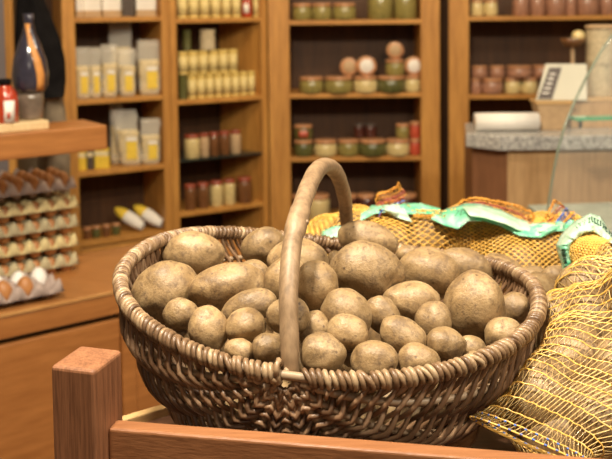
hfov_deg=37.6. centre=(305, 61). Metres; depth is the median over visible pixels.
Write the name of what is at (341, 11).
jar
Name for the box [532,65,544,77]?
jar
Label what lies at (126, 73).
bag
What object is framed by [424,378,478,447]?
potato
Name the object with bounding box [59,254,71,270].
egg
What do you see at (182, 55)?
tin can
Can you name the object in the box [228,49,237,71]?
tin can
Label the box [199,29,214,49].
tin can
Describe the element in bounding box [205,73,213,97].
tin can
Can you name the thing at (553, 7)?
jar
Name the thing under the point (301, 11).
jar
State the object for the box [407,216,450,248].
potato
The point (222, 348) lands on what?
potato
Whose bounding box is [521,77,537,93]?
jar
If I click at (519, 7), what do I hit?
jar
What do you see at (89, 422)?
crate
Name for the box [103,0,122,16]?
carton
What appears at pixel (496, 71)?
jar
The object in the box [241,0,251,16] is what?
jar
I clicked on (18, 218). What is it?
egg
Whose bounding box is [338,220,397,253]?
potato
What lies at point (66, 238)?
egg
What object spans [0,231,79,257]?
egg tray
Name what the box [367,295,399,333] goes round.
potato
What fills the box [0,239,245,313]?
countertop
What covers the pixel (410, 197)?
jar
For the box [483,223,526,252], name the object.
potato
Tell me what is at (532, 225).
net bag
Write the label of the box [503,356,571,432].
potato
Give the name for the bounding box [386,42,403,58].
jar
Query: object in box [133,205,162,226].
bag
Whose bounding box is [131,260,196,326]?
potato
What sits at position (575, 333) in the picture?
potato
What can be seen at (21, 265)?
egg
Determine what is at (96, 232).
spice jar
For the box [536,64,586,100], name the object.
sign board
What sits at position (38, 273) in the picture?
egg
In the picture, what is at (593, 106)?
wooden box
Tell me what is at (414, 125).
jar
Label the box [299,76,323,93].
jar
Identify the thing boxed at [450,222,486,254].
potato
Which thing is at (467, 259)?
potato
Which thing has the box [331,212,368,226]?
potato
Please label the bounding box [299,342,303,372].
potato
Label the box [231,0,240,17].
tin can
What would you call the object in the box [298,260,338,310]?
potato
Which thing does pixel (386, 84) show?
jar
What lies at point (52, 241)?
egg
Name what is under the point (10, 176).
egg
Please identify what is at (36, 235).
egg
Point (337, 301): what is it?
potato
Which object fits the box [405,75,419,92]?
jar
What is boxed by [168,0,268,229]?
shelving unit
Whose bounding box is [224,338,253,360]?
potato
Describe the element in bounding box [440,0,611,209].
shelving unit
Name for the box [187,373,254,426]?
potato
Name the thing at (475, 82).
jar
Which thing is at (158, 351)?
wicker basket
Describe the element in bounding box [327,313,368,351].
potato
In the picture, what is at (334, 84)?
jar
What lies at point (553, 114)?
wooden tub
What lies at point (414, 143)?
jar
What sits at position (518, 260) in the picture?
potato
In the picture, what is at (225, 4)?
tin can
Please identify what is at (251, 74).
tin can
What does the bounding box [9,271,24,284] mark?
egg
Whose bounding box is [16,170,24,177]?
egg
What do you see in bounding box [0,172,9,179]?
egg
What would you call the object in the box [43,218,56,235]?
egg
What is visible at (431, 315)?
potato
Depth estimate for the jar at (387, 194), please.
4.58 m
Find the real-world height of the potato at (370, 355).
0.034 m
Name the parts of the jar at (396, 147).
lid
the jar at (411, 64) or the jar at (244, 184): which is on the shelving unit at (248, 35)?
the jar at (244, 184)
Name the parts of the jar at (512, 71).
lid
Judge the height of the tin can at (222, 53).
0.114 m
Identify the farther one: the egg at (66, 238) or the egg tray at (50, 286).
the egg at (66, 238)
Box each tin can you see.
[177,0,187,18]
[178,51,187,74]
[178,75,186,99]
[183,30,190,49]
[187,74,196,98]
[188,0,198,17]
[188,51,197,73]
[196,74,205,98]
[198,50,207,73]
[199,0,209,17]
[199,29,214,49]
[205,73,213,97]
[208,50,217,72]
[210,0,220,17]
[214,73,222,96]
[218,49,227,72]
[221,0,230,17]
[222,72,230,96]
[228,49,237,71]
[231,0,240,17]
[231,72,239,95]
[239,71,247,95]
[247,71,254,94]
[253,0,257,16]
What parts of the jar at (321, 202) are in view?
lid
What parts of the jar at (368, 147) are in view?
lid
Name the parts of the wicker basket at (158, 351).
handle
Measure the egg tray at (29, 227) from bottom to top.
0.058 m
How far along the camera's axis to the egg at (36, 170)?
2.77 m
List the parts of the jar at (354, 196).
lid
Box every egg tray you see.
[0,167,77,201]
[0,191,78,217]
[0,212,79,237]
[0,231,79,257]
[0,250,79,276]
[0,268,64,305]
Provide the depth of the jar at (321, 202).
4.56 m
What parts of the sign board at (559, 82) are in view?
dark panel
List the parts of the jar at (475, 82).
lid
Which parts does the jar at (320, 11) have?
lid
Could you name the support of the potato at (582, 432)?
in the net bag at (579, 233)
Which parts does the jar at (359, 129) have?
lid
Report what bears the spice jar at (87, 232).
on the shelving unit at (84, 40)
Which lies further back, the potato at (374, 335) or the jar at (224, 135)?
the jar at (224, 135)
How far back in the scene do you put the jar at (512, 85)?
4.53 m
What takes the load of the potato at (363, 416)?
in the wicker basket at (158, 351)
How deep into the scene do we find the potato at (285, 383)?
0.83 m
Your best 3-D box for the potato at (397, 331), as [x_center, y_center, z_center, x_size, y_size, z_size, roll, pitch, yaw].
[0.090,0.255,0.830,0.044,0.041,0.039,1,4,26]
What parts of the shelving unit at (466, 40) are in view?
frame, shelf, shelf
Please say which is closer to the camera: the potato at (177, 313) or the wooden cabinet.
the potato at (177, 313)
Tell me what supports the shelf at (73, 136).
on the wooden cabinet
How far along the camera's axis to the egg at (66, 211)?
2.73 m
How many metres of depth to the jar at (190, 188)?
4.37 m
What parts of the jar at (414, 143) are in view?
lid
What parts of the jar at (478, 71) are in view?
lid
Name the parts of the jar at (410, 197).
lid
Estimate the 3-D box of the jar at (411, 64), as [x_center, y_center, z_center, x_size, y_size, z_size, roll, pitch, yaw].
[0.548,0.021,4.589,0.096,0.095,0.073,-1,4,0]
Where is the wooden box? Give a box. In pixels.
[567,96,611,127]
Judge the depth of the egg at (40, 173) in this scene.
2.73 m
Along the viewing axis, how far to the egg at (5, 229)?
2.62 m
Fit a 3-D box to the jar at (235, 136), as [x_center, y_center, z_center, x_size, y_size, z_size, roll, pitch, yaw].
[-0.352,0.401,4.497,0.054,0.119,0.055,-1,4,0]
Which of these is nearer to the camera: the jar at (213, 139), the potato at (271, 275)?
the potato at (271, 275)
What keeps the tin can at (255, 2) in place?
on the shelving unit at (248, 35)
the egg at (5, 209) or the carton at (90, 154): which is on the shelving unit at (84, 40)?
the carton at (90, 154)
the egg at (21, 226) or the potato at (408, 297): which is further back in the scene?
the egg at (21, 226)
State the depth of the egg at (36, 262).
2.68 m
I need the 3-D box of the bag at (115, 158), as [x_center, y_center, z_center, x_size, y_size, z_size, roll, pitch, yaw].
[-0.901,0.345,4.280,0.064,0.283,0.032,-2,4,-14]
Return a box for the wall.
[13,0,270,226]
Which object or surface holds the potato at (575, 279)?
in the net bag at (579, 233)
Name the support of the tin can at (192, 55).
on the tin can at (191, 79)
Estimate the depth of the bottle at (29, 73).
2.48 m
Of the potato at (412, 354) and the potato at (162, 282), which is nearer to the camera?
the potato at (412, 354)
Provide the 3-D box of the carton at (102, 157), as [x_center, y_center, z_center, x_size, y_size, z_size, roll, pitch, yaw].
[-0.945,0.449,4.177,0.064,0.090,0.042,-1,4,0]
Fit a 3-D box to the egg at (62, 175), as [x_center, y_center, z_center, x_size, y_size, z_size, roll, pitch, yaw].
[-0.740,0.359,2.734,0.041,0.054,0.041,0,4,7]
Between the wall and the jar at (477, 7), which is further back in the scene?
the wall
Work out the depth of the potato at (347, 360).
0.82 m
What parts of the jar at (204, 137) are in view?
lid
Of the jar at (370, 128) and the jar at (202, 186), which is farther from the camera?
the jar at (370, 128)
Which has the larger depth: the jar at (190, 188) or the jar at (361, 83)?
the jar at (361, 83)
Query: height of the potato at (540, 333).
0.077 m
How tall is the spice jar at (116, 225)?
0.056 m
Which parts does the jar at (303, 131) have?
lid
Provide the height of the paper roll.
0.072 m
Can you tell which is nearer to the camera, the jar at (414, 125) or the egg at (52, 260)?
the egg at (52, 260)
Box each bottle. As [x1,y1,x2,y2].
[0,78,18,123]
[11,14,48,119]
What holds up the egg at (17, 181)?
in the egg tray at (11, 191)
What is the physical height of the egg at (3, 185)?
0.054 m
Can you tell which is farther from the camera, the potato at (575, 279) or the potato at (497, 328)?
the potato at (575, 279)
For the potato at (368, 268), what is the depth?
0.89 m
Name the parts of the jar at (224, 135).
lid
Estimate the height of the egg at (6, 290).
0.063 m
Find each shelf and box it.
[0,120,106,160]
[570,115,611,120]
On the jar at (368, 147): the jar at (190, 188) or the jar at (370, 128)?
the jar at (370, 128)
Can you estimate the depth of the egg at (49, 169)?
2.80 m
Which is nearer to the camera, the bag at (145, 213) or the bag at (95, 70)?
the bag at (95, 70)
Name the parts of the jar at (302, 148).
lid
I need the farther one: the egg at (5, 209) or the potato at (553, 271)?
the egg at (5, 209)
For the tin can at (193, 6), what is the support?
on the shelving unit at (248, 35)
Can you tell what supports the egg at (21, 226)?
in the egg tray at (29, 227)
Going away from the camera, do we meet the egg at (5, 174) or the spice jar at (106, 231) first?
the egg at (5, 174)
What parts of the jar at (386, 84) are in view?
lid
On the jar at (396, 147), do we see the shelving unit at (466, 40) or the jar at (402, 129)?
the jar at (402, 129)
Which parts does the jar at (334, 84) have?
lid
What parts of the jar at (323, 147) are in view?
lid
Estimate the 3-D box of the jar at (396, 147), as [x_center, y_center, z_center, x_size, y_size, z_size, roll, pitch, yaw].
[0.467,0.435,4.587,0.126,0.083,0.126,-1,4,0]
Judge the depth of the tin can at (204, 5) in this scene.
4.36 m
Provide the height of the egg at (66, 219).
0.054 m
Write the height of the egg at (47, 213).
0.054 m
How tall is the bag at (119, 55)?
0.352 m
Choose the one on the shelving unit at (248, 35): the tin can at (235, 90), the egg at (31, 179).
the tin can at (235, 90)
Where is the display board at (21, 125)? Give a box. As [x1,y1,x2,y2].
[0,117,48,132]
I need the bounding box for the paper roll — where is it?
[473,112,539,130]
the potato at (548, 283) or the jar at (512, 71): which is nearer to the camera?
the potato at (548, 283)
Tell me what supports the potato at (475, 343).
in the wicker basket at (158, 351)
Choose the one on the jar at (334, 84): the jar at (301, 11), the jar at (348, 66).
the jar at (348, 66)
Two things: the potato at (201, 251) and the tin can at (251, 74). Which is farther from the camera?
the tin can at (251, 74)
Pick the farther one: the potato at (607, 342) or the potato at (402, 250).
the potato at (402, 250)
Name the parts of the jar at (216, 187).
lid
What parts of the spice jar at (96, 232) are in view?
lid, glass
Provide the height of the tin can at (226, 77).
0.118 m
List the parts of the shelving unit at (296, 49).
frame, panel, panel, shelf, shelf, shelf, shelf, panel, frame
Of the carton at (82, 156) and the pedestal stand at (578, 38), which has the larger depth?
the carton at (82, 156)
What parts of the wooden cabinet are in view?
drawer, drawer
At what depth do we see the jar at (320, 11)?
4.50 m
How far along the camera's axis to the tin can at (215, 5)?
4.39 m
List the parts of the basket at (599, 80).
lid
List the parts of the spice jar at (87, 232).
lid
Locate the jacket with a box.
[15,0,65,98]
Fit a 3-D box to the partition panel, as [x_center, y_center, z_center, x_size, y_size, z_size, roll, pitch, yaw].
[-1.164,0.263,3.187,0.250,2.400,0.030,-1,4,0]
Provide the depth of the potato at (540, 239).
1.34 m
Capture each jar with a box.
[83,226,91,239]
[92,225,100,237]
[102,224,110,236]
[112,222,119,235]
[184,133,199,158]
[184,183,195,210]
[197,181,208,208]
[200,132,208,156]
[209,131,218,155]
[210,179,222,206]
[219,130,229,154]
[223,178,235,204]
[230,129,240,153]
[237,176,251,203]
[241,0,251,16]
[292,3,311,20]
[294,123,312,140]
[294,139,312,156]
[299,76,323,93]
[309,192,329,221]
[312,3,331,19]
[314,138,336,156]
[324,75,352,93]
[332,3,355,19]
[338,138,358,156]
[340,57,356,75]
[351,192,356,207]
[353,75,377,92]
[354,123,364,137]
[357,56,376,75]
[357,192,374,206]
[359,137,385,156]
[365,123,376,137]
[367,0,392,19]
[376,192,394,203]
[377,75,404,92]
[385,59,404,75]
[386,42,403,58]
[386,137,409,156]
[394,0,416,18]
[396,123,409,138]
[396,191,416,219]
[404,56,419,74]
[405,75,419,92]
[410,121,419,138]
[410,138,419,154]
[471,0,483,15]
[471,65,487,77]
[471,78,480,93]
[481,77,502,94]
[484,0,497,15]
[489,65,504,77]
[504,77,520,93]
[506,65,531,77]
[512,0,528,15]
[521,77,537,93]
[530,0,545,15]
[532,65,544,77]
[545,0,565,15]
[566,0,576,14]
[576,0,599,14]
[599,0,611,14]
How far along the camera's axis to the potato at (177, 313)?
0.85 m
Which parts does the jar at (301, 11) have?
lid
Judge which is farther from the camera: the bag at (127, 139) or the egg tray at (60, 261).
the bag at (127, 139)
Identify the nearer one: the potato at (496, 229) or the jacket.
the potato at (496, 229)
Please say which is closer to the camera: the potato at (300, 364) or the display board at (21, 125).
the potato at (300, 364)
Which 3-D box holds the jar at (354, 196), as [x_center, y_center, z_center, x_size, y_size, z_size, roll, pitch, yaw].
[0.220,0.744,4.616,0.089,0.132,0.089,-1,4,0]
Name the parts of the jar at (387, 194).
lid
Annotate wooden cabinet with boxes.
[0,239,245,458]
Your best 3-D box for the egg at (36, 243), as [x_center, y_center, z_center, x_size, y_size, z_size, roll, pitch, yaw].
[-0.812,0.561,2.692,0.041,0.055,0.041,-1,4,0]
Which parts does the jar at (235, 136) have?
lid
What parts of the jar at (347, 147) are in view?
lid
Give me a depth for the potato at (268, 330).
1.02 m
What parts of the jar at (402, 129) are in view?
lid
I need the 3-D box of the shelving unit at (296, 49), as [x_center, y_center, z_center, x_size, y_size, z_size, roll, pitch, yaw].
[0.244,0.230,4.662,0.859,2.250,0.354,-1,4,0]
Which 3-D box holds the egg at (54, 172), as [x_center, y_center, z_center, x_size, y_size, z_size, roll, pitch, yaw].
[-0.767,0.357,2.771,0.042,0.055,0.040,-3,4,-34]
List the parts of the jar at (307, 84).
lid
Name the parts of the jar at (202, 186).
lid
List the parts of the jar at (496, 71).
lid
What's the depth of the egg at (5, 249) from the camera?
2.63 m
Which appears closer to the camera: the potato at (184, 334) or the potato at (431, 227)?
the potato at (184, 334)
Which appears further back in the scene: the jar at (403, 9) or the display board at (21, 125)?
the jar at (403, 9)
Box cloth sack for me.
[37,97,69,194]
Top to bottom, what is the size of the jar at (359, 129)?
0.072 m
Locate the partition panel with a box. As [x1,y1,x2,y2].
[0,0,8,171]
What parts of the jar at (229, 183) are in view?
lid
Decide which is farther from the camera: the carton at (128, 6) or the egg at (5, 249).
the carton at (128, 6)
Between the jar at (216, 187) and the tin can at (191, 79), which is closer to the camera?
the tin can at (191, 79)
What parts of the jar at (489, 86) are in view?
lid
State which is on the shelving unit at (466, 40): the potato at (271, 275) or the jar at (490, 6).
the jar at (490, 6)
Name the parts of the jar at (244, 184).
lid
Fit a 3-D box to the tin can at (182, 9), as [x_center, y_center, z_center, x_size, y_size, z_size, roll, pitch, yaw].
[-0.594,-0.268,4.319,0.051,0.123,0.051,-1,4,0]
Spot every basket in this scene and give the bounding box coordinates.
[112,158,547,445]
[585,24,611,96]
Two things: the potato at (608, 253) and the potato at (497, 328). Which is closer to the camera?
the potato at (497, 328)
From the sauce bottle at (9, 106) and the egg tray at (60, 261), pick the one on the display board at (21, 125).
the sauce bottle at (9, 106)
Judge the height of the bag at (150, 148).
0.217 m
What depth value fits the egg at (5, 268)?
2.63 m
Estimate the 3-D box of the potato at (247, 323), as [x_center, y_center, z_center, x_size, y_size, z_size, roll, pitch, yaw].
[-0.056,0.244,0.829,0.039,0.033,0.033,0,4,11]
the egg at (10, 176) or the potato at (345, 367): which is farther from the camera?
the egg at (10, 176)
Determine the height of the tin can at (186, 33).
0.098 m
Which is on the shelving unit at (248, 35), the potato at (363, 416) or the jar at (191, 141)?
the jar at (191, 141)
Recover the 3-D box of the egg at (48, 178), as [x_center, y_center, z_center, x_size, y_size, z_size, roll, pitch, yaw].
[-0.778,0.361,2.706,0.041,0.055,0.040,0,4,14]
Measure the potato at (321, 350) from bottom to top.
0.037 m
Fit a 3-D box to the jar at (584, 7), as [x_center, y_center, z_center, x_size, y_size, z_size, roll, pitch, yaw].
[1.426,-0.287,4.552,0.112,0.106,0.112,-1,4,0]
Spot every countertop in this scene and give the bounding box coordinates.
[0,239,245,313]
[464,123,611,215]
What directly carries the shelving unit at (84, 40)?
on the floor
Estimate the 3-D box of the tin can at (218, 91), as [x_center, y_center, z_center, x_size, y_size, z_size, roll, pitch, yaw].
[-0.432,0.116,4.434,0.042,0.118,0.042,-1,4,0]
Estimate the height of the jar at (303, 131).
0.076 m
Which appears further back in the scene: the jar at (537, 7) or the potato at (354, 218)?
the jar at (537, 7)
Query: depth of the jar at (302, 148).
4.55 m
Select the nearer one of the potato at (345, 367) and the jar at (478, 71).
the potato at (345, 367)
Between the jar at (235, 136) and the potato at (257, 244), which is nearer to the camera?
the potato at (257, 244)
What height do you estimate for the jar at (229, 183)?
0.128 m
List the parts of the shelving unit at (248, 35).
frame, panel, shelf, shelf, glass shelf, shelf, corner panel, panel, frame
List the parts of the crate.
corner post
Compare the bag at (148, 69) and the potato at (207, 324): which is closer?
the potato at (207, 324)
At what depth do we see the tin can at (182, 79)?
4.33 m
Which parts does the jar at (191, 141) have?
lid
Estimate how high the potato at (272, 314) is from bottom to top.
0.037 m
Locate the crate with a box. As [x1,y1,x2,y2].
[52,299,598,458]
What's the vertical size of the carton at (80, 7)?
0.160 m
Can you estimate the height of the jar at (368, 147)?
0.083 m
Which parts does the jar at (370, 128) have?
lid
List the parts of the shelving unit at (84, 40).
panel, frame, panel, shelf, shelf, shelf, shelf, panel, frame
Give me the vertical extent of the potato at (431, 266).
0.052 m
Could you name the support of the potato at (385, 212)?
in the net bag at (397, 207)
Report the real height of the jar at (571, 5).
0.106 m
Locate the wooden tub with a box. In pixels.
[529,99,572,130]
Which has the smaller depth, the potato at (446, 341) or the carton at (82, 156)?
the potato at (446, 341)
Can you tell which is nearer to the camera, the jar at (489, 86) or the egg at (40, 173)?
the egg at (40, 173)
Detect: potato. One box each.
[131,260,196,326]
[162,231,224,274]
[162,297,196,330]
[173,330,189,338]
[185,345,231,374]
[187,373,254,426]
[188,262,263,310]
[188,305,227,349]
[221,288,276,318]
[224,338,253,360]
[226,307,265,342]
[241,226,283,265]
[243,259,267,272]
[252,333,280,362]
[264,257,302,299]
[265,324,272,332]
[266,298,309,333]
[267,238,328,266]
[281,380,312,433]
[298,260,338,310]
[299,310,328,342]
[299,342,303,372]
[300,331,346,373]
[308,219,333,234]
[313,391,378,436]
[320,288,372,330]
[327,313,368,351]
[328,250,337,264]
[329,240,404,300]
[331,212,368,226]
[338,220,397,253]
[342,364,351,371]
[343,352,351,366]
[350,340,397,375]
[360,387,420,436]
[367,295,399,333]
[368,327,380,340]
[372,212,413,232]
[380,315,426,353]
[382,281,440,320]
[384,225,413,245]
[395,245,414,259]
[397,342,440,369]
[400,246,459,298]
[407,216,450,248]
[414,301,451,335]
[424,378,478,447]
[426,326,466,361]
[443,247,491,277]
[443,269,505,343]
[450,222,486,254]
[462,335,485,355]
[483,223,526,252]
[484,317,519,345]
[486,253,521,275]
[501,244,542,290]
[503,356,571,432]
[504,291,529,323]
[519,417,590,457]
[522,265,543,272]
[525,231,561,267]
[531,272,555,292]
[534,291,570,349]
[540,323,599,380]
[541,265,561,279]
[556,259,609,293]
[565,289,611,336]
[567,379,611,455]
[591,333,611,386]
[598,245,611,267]
[608,273,611,295]
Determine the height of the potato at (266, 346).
0.027 m
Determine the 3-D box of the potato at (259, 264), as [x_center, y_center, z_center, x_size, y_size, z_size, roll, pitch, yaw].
[-0.056,0.223,0.942,0.039,0.031,0.031,-1,4,-9]
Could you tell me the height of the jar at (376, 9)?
0.142 m
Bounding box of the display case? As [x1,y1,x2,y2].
[528,34,611,232]
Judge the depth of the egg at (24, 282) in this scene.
2.44 m
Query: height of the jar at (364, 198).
0.132 m
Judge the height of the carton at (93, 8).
0.160 m
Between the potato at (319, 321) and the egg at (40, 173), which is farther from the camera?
the egg at (40, 173)
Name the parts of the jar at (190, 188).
lid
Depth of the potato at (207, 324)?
0.82 m
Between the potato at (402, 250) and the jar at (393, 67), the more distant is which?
the jar at (393, 67)
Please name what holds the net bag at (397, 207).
on the crate
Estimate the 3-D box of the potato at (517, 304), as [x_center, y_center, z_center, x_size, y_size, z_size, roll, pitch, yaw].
[0.219,0.259,0.945,0.033,0.036,0.033,-4,5,-41]
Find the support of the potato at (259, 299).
in the wicker basket at (158, 351)
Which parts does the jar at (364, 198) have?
lid, glass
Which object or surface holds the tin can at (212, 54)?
on the tin can at (218, 91)
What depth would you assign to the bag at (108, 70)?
4.15 m
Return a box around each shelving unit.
[45,0,172,254]
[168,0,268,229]
[268,0,439,230]
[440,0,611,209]
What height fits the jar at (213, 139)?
0.118 m
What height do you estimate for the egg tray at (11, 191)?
0.058 m
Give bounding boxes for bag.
[76,65,89,98]
[89,65,100,97]
[101,63,116,97]
[109,47,130,94]
[110,125,122,163]
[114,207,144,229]
[115,129,140,165]
[118,65,135,96]
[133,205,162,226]
[138,59,159,94]
[141,134,159,163]
[306,182,459,254]
[430,197,596,293]
[469,213,611,458]
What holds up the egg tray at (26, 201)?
on the egg tray at (29, 227)
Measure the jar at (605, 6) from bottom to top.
0.106 m
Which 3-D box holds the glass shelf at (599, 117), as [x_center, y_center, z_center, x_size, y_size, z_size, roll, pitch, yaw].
[1.288,0.183,3.033,0.804,0.010,0.050,-1,4,-6]
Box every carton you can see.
[76,0,84,16]
[78,151,86,170]
[84,0,102,16]
[87,151,94,169]
[94,148,109,168]
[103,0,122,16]
[122,0,134,16]
[136,0,156,15]
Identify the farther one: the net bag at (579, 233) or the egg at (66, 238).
the egg at (66, 238)
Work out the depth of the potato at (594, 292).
0.90 m
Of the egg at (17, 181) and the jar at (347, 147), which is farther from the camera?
the jar at (347, 147)
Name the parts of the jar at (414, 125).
lid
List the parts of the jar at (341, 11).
lid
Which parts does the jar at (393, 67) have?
lid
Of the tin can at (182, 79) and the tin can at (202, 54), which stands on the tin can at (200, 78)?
the tin can at (202, 54)
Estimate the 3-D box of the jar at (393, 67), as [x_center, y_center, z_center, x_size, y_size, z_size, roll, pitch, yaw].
[0.451,0.030,4.571,0.098,0.084,0.098,-1,4,0]
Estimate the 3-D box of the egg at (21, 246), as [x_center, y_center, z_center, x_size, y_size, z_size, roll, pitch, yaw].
[-0.849,0.563,2.665,0.041,0.055,0.040,-3,4,-36]
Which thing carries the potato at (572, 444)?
in the net bag at (579, 233)
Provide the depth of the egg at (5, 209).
2.62 m
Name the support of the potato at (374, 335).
in the wicker basket at (158, 351)
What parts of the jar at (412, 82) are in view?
lid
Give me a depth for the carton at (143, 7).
4.25 m
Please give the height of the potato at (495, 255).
0.034 m
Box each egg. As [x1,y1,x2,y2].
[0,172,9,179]
[0,178,7,195]
[0,206,9,223]
[0,225,10,243]
[0,245,10,263]
[0,280,12,300]
[1,265,10,279]
[5,174,14,183]
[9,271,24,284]
[10,176,23,193]
[12,203,25,221]
[12,223,25,241]
[13,243,25,260]
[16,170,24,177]
[16,276,33,296]
[17,262,24,271]
[21,172,30,180]
[25,175,38,190]
[28,201,41,219]
[28,221,41,238]
[28,240,41,257]
[29,260,39,274]
[30,267,46,284]
[31,168,40,175]
[36,170,45,179]
[41,173,53,189]
[43,199,56,216]
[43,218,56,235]
[44,238,56,255]
[45,167,54,172]
[46,257,56,273]
[51,169,59,177]
[56,171,68,187]
[58,197,71,214]
[58,235,70,252]
[59,216,71,233]
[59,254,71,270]
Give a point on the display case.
(604, 210)
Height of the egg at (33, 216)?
0.055 m
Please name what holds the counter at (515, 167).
on the floor
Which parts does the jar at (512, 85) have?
lid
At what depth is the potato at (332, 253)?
0.98 m
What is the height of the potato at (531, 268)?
0.029 m
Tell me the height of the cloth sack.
0.636 m
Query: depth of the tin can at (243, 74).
4.49 m
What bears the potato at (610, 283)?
in the net bag at (579, 233)
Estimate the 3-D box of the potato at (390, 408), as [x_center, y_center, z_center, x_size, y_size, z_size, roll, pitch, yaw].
[0.081,0.334,0.874,0.059,0.060,0.089,-4,5,-42]
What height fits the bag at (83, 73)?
0.236 m
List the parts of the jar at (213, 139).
lid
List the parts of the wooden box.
box lid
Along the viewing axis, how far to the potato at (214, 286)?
0.89 m
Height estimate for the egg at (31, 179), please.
0.054 m
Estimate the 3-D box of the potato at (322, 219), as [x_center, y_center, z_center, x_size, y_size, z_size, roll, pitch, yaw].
[0.029,0.291,1.441,0.068,0.078,0.065,-1,4,1]
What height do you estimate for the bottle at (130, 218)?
0.097 m
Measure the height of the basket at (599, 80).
0.292 m
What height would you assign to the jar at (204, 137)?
0.117 m
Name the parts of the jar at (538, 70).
lid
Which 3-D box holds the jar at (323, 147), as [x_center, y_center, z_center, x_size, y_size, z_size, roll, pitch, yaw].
[0.099,0.438,4.587,0.120,0.083,0.120,-1,4,0]
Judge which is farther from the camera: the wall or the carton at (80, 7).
the wall
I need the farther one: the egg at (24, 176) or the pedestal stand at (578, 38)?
the pedestal stand at (578, 38)
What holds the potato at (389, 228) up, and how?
in the net bag at (397, 207)
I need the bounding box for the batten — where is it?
[4,0,17,173]
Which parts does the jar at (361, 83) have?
lid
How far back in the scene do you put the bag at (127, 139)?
4.22 m
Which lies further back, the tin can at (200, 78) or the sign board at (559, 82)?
the tin can at (200, 78)
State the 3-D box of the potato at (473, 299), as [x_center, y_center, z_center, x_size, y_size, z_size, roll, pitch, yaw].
[0.171,0.249,0.912,0.062,0.074,0.063,-1,4,-13]
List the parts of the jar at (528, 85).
lid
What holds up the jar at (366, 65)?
on the jar at (361, 83)
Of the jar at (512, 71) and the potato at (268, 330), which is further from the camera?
the jar at (512, 71)
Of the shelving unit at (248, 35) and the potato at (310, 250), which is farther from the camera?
the shelving unit at (248, 35)
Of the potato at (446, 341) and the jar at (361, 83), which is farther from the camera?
the jar at (361, 83)
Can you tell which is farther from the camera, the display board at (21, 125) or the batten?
the batten

